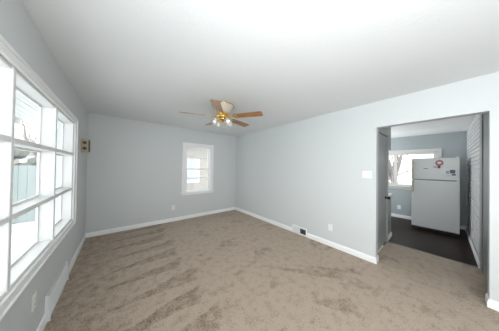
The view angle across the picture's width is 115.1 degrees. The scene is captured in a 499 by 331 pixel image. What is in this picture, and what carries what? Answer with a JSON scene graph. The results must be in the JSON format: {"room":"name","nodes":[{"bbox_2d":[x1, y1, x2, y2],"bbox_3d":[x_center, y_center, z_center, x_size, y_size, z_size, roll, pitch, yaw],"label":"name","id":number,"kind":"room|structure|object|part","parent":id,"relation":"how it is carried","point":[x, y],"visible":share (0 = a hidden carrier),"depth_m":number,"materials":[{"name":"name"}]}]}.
{"room":"living room","nodes":[
{"label":"living room","id":0,"kind":"room"},
{"bbox_2d":[14,128,37,163],"bbox_3d":[-21.203,-0.622,11.725,12.900,5.080,7.900,1,-1,-39],"label":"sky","id":1,"kind":"structure","parent":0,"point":[18,131],"depth_m":12.05,"materials":[{"name":"white"}]},
{"bbox_3d":[-15.809,0.197,11.585,1.000,1.600,0.006,1,-1,-39],"label":"pane","id":2,"kind":"part","parent":1,"relation":"part of","materials":[{"name":"grey"}]},
{"bbox_2d":[15,92,37,124],"bbox_3d":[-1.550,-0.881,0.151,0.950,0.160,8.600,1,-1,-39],"label":"neighbor house","id":3,"kind":"structure","parent":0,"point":[25,110],"depth_m":2.58,"materials":[{"name":"white paint"}]},
{"bbox_2d":[0,0,87,330],"bbox_3d":[-1.012,0.189,0.331,0.150,2.440,7.293,1,-1,-39],"label":"wall","id":4,"kind":"structure","parent":0,"point":[17,27],"depth_m":1.36,"materials":[{"name":"grey paint"}]},
{"bbox_2d":[31,291,36,312],"bbox_3d":[-1.658,1.048,1.224,0.009,0.120,0.074,1,-1,-39],"label":"wall outlet","id":5,"kind":"object","parent":4,"relation":"attached to","point":[34,297],"visible":1,"depth_m":1.22,"materials":[{"name":"white plastic"}]},
{"bbox_2d":[0,34,77,320],"bbox_3d":[-1.673,0.080,1.203,0.135,1.461,2.594,1,-1,-39],"label":"window","id":6,"kind":"structure","parent":4,"relation":"in","point":[47,230],"depth_m":1.26,"materials":[{"name":"white paint"}]},
{"bbox_3d":[-1.718,0.079,1.166,0.016,1.285,2.380,1,-1,-39],"label":"sash","id":7,"kind":"part","parent":6,"relation":"part of","materials":[{"name":"white paint"}]},
{"bbox_2d":[45,261,68,321],"bbox_3d":[-2.026,1.290,1.686,0.034,0.233,0.670,1,-1,-39],"label":"floor vent","id":8,"kind":"object","parent":4,"relation":"attached to","point":[51,299],"visible":0.99,"depth_m":1.60,"materials":[{"name":"grey metal"}]},
{"bbox_2d":[36,233,85,330],"bbox_3d":[-0.965,1.366,0.372,0.015,0.088,6.993,1,-1,-39],"label":"baseboard","id":9,"kind":"structure","parent":4,"relation":"attached to","point":[43,322],"depth_m":2.10,"materials":[{"name":"white paint"}]},
{"bbox_2d":[81,139,89,152],"bbox_3d":[-2.761,-0.332,2.676,0.092,0.215,0.161,1,-1,-39],"label":"box","id":10,"kind":"object","parent":4,"relation":"attached to","point":[85,143],"visible":1,"depth_m":2.62,"materials":[{"name":"beige plastic"}]},
{"bbox_2d":[85,112,235,232],"bbox_3d":[-1.815,0.214,4.288,3.615,2.440,0.150,1,-1,-39],"label":"wall","id":11,"kind":"structure","parent":0,"point":[134,167],"depth_m":3.67,"materials":[{"name":"grey paint"}]},
{"bbox_2d":[86,207,234,237],"bbox_3d":[-1.827,1.389,4.175,3.495,0.088,0.015,1,-1,-39],"label":"baseboard","id":12,"kind":"structure","parent":11,"relation":"attached to","point":[108,231],"depth_m":3.75,"materials":[{"name":"white paint"}]},
{"bbox_2d":[181,142,213,194],"bbox_3d":[-1.471,0.094,4.530,0.950,1.415,0.190,1,-1,-39],"label":"window","id":13,"kind":"structure","parent":11,"relation":"in","point":[210,148],"depth_m":4.50,"materials":[{"name":"white paint"}]},
{"bbox_3d":[-1.453,0.762,4.489,0.950,0.079,0.100,1,-1,-39],"label":"sill","id":14,"kind":"part","parent":13,"relation":"part of","materials":[{"name":"white paint"}]},
{"bbox_3d":[-1.493,-0.185,4.564,0.674,0.620,0.030,1,-1,-39],"label":"sash","id":15,"kind":"part","parent":13,"relation":"part of","materials":[{"name":"white paint"}]},
{"bbox_3d":[-1.479,0.406,4.531,0.674,0.634,0.030,1,-1,-39],"label":"sash","id":16,"kind":"part","parent":13,"relation":"part of","materials":[{"name":"white paint"}]},
{"bbox_3d":[-1.487,0.107,4.549,0.710,1.240,0.140,1,-1,-39],"label":"frame","id":17,"kind":"part","parent":13,"relation":"part of","materials":[{"name":"white paint"}]},
{"bbox_2d":[21,0,498,135],"bbox_3d":[0.406,-1.049,1.487,3.765,0.100,7.293,1,-1,-39],"label":"ceiling","id":18,"kind":"structure","parent":0,"point":[153,61],"depth_m":1.40,"materials":[{"name":"white paint"}]},
{"bbox_2d":[179,99,262,127],"bbox_3d":[-0.459,-0.803,2.675,1.298,0.396,1.257,1,-1,-39],"label":"ceiling fan","id":19,"kind":"object","parent":18,"relation":"hanging from","point":[223,109],"visible":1,"depth_m":2.53,"materials":[{"name":"brown wood"}]},
{"bbox_3d":[-0.848,-0.811,2.501,0.482,0.006,0.136,1,12,-18],"label":"blade","id":20,"kind":"part","parent":19,"relation":"part of","materials":[{"name":"brown wood"}]},
{"bbox_3d":[-0.558,-0.707,2.530,0.122,0.119,0.120,1,-1,-39],"label":"lamp shade","id":21,"kind":"part","parent":19,"relation":"part of","materials":[{"name":"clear glass"}]},
{"bbox_3d":[-0.437,-0.808,2.205,0.136,0.006,0.482,14,-1,0],"label":"blade","id":22,"kind":"part","parent":19,"relation":"part of","materials":[{"name":"brown wood"}]},
{"bbox_3d":[-0.335,-0.704,2.518,0.120,0.119,0.122,1,-1,-39],"label":"lamp shade","id":23,"kind":"part","parent":19,"relation":"part of","materials":[{"name":"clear glass"}]},
{"bbox_3d":[-0.187,-0.797,2.986,0.136,0.006,0.482,-15,-10,35],"label":"blade","id":24,"kind":"part","parent":19,"relation":"part of","materials":[{"name":"brown wood"}]},
{"bbox_3d":[-0.028,-0.799,2.505,0.482,0.006,0.136,1,-14,18],"label":"blade","id":25,"kind":"part","parent":19,"relation":"part of","materials":[{"name":"brown wood"}]},
{"bbox_2d":[43,210,498,330],"bbox_3d":[1.684,1.520,2.539,7.165,0.100,7.293,1,-1,-39],"label":"floor","id":26,"kind":"structure","parent":0,"point":[232,270],"depth_m":1.95,"materials":[{"name":"brown carpet"}]},
{"bbox_2d":[388,196,391,240],"bbox_3d":[2.351,1.066,3.953,0.416,0.855,1.760,1,-1,-39],"label":"base cabinet","id":27,"kind":"object","parent":26,"relation":"on","point":[389,201],"visible":0.1,"depth_m":3.28,"materials":[{"name":"grey paint"}]},
{"bbox_2d":[388,241,476,266],"bbox_3d":[3.034,1.494,2.711,0.024,0.014,1.050,1,-1,-39],"label":"trim","id":28,"kind":"structure","parent":26,"relation":"on","point":[388,241],"depth_m":2.65,"materials":[{"name":"grey rubber"}]},
{"bbox_2d":[411,157,459,235],"bbox_3d":[4.443,0.671,3.814,0.730,1.704,0.713,1,-1,-39],"label":"refrigerator","id":29,"kind":"object","parent":26,"relation":"on","point":[435,206],"visible":1,"depth_m":3.58,"materials":[{"name":"white metal"}]},
{"bbox_3d":[3.971,0.091,3.856,0.031,0.460,0.043,1,-1,-39],"label":"handle","id":30,"kind":"part","parent":29,"relation":"part of","materials":[{"name":"beige plastic"}]},
{"bbox_3d":[4.205,0.892,3.620,0.062,1.101,0.713,1,-1,-39],"label":"door","id":31,"kind":"part","parent":29,"relation":"part of","materials":[{"name":"white metal"}]},
{"bbox_3d":[4.217,0.077,3.627,0.062,0.500,0.713,1,-1,-39],"label":"freezer door","id":32,"kind":"part","parent":29,"relation":"part of","materials":[{"name":"white metal"}]},
{"bbox_2d":[435,160,443,165],"bbox_3d":[4.242,-0.058,3.546,0.006,0.132,0.120,1,-1,-39],"label":"magnet","id":33,"kind":"object","parent":29,"relation":"attached to","point":[438,162],"visible":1,"depth_m":3.54,"materials":[{"name":"red plastic"}]},
{"bbox_2d":[444,169,455,175],"bbox_3d":[4.334,0.152,3.430,0.003,0.160,0.167,1,-1,-39],"label":"sheet","id":34,"kind":"object","parent":29,"relation":"attached to","point":[447,172],"visible":1,"depth_m":3.43,"materials":[{"name":"white paper"}]},
{"bbox_2d":[235,72,498,301],"bbox_3d":[1.798,0.252,2.629,0.120,2.440,6.993,1,-1,-39],"label":"wall","id":35,"kind":"structure","parent":0,"point":[306,173],"depth_m":2.76,"materials":[{"name":"grey paint"}]},
{"bbox_2d":[292,224,306,236],"bbox_3d":[1.062,1.382,3.379,0.030,0.163,0.342,1,-1,-39],"label":"air vent","id":36,"kind":"object","parent":35,"relation":"in","point":[299,230],"visible":1,"depth_m":3.36,"materials":[{"name":"white metal"}]},
{"bbox_2d":[235,207,498,310],"bbox_3d":[1.775,1.428,2.613,0.135,0.088,6.993,1,-1,-39],"label":"baseboard","id":37,"kind":"structure","parent":35,"relation":"attached to","point":[490,303],"depth_m":2.75,"materials":[{"name":"white paint"}]},
{"bbox_2d":[362,171,371,177],"bbox_3d":[1.832,0.141,2.479,0.020,0.112,0.124,1,-1,-39],"label":"light switch","id":38,"kind":"object","parent":35,"relation":"attached to","point":[365,174],"visible":1,"depth_m":2.48,"materials":[{"name":"white plastic"}]},
{"bbox_2d":[379,127,387,240],"bbox_3d":[2.327,0.302,2.873,1.010,2.360,0.100,1,-1,-39],"label":"wall","id":39,"kind":"structure","parent":0,"point":[383,129],"depth_m":3.12,"materials":[{"name":"grey paint"}]},
{"bbox_2d":[378,128,389,249],"bbox_3d":[2.384,0.428,2.847,0.940,2.110,0.116,1,-1,-39],"label":"door","id":40,"kind":"structure","parent":39,"relation":"in","point":[383,156],"depth_m":2.93,"materials":[{"name":"grey paint"}]},
{"bbox_2d":[389,131,467,225],"bbox_3d":[4.348,0.351,4.880,0.120,2.360,2.950,1,-1,-39],"label":"wall","id":41,"kind":"structure","parent":0,"point":[453,144],"depth_m":4.11,"materials":[{"name":"grey paint"}]},
{"bbox_2d":[389,148,441,189],"bbox_3d":[4.382,0.123,4.785,0.155,1.145,1.840,1,-1,-39],"label":"window","id":42,"kind":"structure","parent":41,"relation":"in","point":[438,151],"depth_m":4.58,"materials":[{"name":"white paint"}]},
{"bbox_3d":[4.159,0.118,5.109,0.030,0.915,0.795,1,-1,-39],"label":"sash","id":43,"kind":"part","parent":42,"relation":"part of","materials":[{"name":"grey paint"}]},
{"bbox_3d":[4.347,0.650,4.758,0.085,0.090,1.840,1,-1,-39],"label":"sill","id":44,"kind":"part","parent":42,"relation":"part of","materials":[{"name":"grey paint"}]},
{"bbox_3d":[4.659,0.120,4.498,0.030,0.915,0.785,1,-1,-39],"label":"sash","id":45,"kind":"part","parent":42,"relation":"part of","materials":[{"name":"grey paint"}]},
{"bbox_3d":[4.358,0.078,4.765,0.020,1.055,1.800,1,-1,-39],"label":"casing","id":46,"kind":"part","parent":42,"relation":"part of","materials":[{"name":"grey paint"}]},
{"bbox_2d":[391,213,466,229],"bbox_3d":[4.247,1.486,4.865,0.015,0.088,2.850,1,-1,-39],"label":"baseboard","id":47,"kind":"structure","parent":41,"relation":"attached to","point":[392,214],"depth_m":4.58,"materials":[{"name":"white paint"}]},
{"bbox_2d":[391,115,475,137],"bbox_3d":[3.065,-0.907,3.892,3.400,0.100,3.050,1,-1,-39],"label":"ceiling","id":48,"kind":"structure","parent":0,"point":[458,124],"depth_m":3.55,"materials":[{"name":"white paint"}]},
{"bbox_2d":[467,113,487,281],"bbox_3d":[3.933,0.325,2.701,3.280,2.360,0.101,1,-1,-39],"label":"wall","id":49,"kind":"structure","parent":0,"point":[473,132],"depth_m":2.63,"materials":[{"name":"grey paint"}]},
{"bbox_2d":[465,226,479,267],"bbox_3d":[4.237,1.468,3.041,2.340,0.088,0.015,1,-1,-39],"label":"baseboard","id":50,"kind":"structure","parent":49,"relation":"attached to","point":[466,230],"depth_m":2.75,"materials":[{"name":"white paint"}]},
{"bbox_2d":[479,114,482,272],"bbox_3d":[3.335,0.312,2.284,0.205,2.360,0.012,1,-1,-39],"label":"trim","id":51,"kind":"structure","parent":49,"relation":"attached to","point":[481,115],"depth_m":2.23,"materials":[{"name":"grey paint"}]},
{"bbox_3d":[2.078,0.308,3.896,0.100,2.360,1.800,1,-1,-39],"label":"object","id":52,"kind":"structure","parent":0,"visible":0},
{"bbox_2d":[388,127,390,150],"bbox_3d":[2.321,-0.587,3.931,0.287,0.559,1.750,1,-1,-39],"label":"upper cabinet","id":53,"kind":"object","parent":52,"relation":"attached to","point":[389,128],"visible":0.06,"depth_m":3.24,"materials":[{"name":"grey paint"}]},
{"label":"outside","id":54,"kind":"structure","parent":0,"visible":0},
{"bbox_2d":[11,177,411,259],"bbox_3d":[-0.032,2.146,-0.020,120.000,0.050,120.000,1,-1,-39],"label":"ground","id":55,"kind":"structure","parent":54,"point":[23,233],"depth_m":4.81,"materials":[{"name":"white snow"}]},
{"bbox_2d":[12,165,36,222],"bbox_3d":[-9.866,0.956,4.284,8.185,2.120,0.160,1,-1,-39],"label":"fence","id":56,"kind":"object","parent":55,"relation":"on","point":[24,176],"visible":0.18,"depth_m":5.67,"materials":[{"name":"grey paint"}]},
{"bbox_2d":[14,149,36,165],"bbox_3d":[-9.287,0.700,6.521,3.591,2.895,1.313,1,-1,-39],"label":"shrub","id":57,"kind":"object","parent":55,"relation":"on","point":[18,154],"visible":0.08,"depth_m":6.41,"materials":[{"name":"grey plant"}]},
{"bbox_2d":[20,120,37,156],"bbox_3d":[-12.477,-0.672,9.797,2.357,5.471,2.507,1,-1,-39],"label":"bare tree","id":58,"kind":"object","parent":55,"relation":"on","point":[25,137],"visible":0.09,"depth_m":9.39,"materials":[{"name":"grey plant"}]},
{"bbox_2d":[187,149,207,189],"bbox_3d":[-4.705,-0.363,13.268,9.400,5.080,6.400,1,-1,-39],"label":"neighbor house","id":59,"kind":"structure","parent":55,"relation":"on","point":[198,182],"depth_m":10.64,"materials":[{"name":"grey"}]},
{"bbox_3d":[-3.811,0.313,10.418,0.900,1.500,0.006,1,-1,-39],"label":"pane","id":60,"kind":"part","parent":59,"relation":"part of","materials":[{"name":"grey glass"}]},
{"bbox_2d":[389,155,402,183],"bbox_3d":[5.862,0.141,6.526,2.823,4.281,1.924,1,-1,-21],"label":"bare tree","id":61,"kind":"object","parent":55,"relation":"on","point":[391,167],"visible":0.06,"depth_m":6.56,"materials":[{"name":"grey plant"}]},
{"bbox_2d":[389,155,411,179],"bbox_3d":[7.138,-0.071,9.379,2.118,4.805,3.961,1,-1,-39],"label":"bare tree","id":62,"kind":"object","parent":55,"relation":"on","point":[393,155],"visible":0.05,"depth_m":8.62,"materials":[{"name":"grey plant"}]}
]}

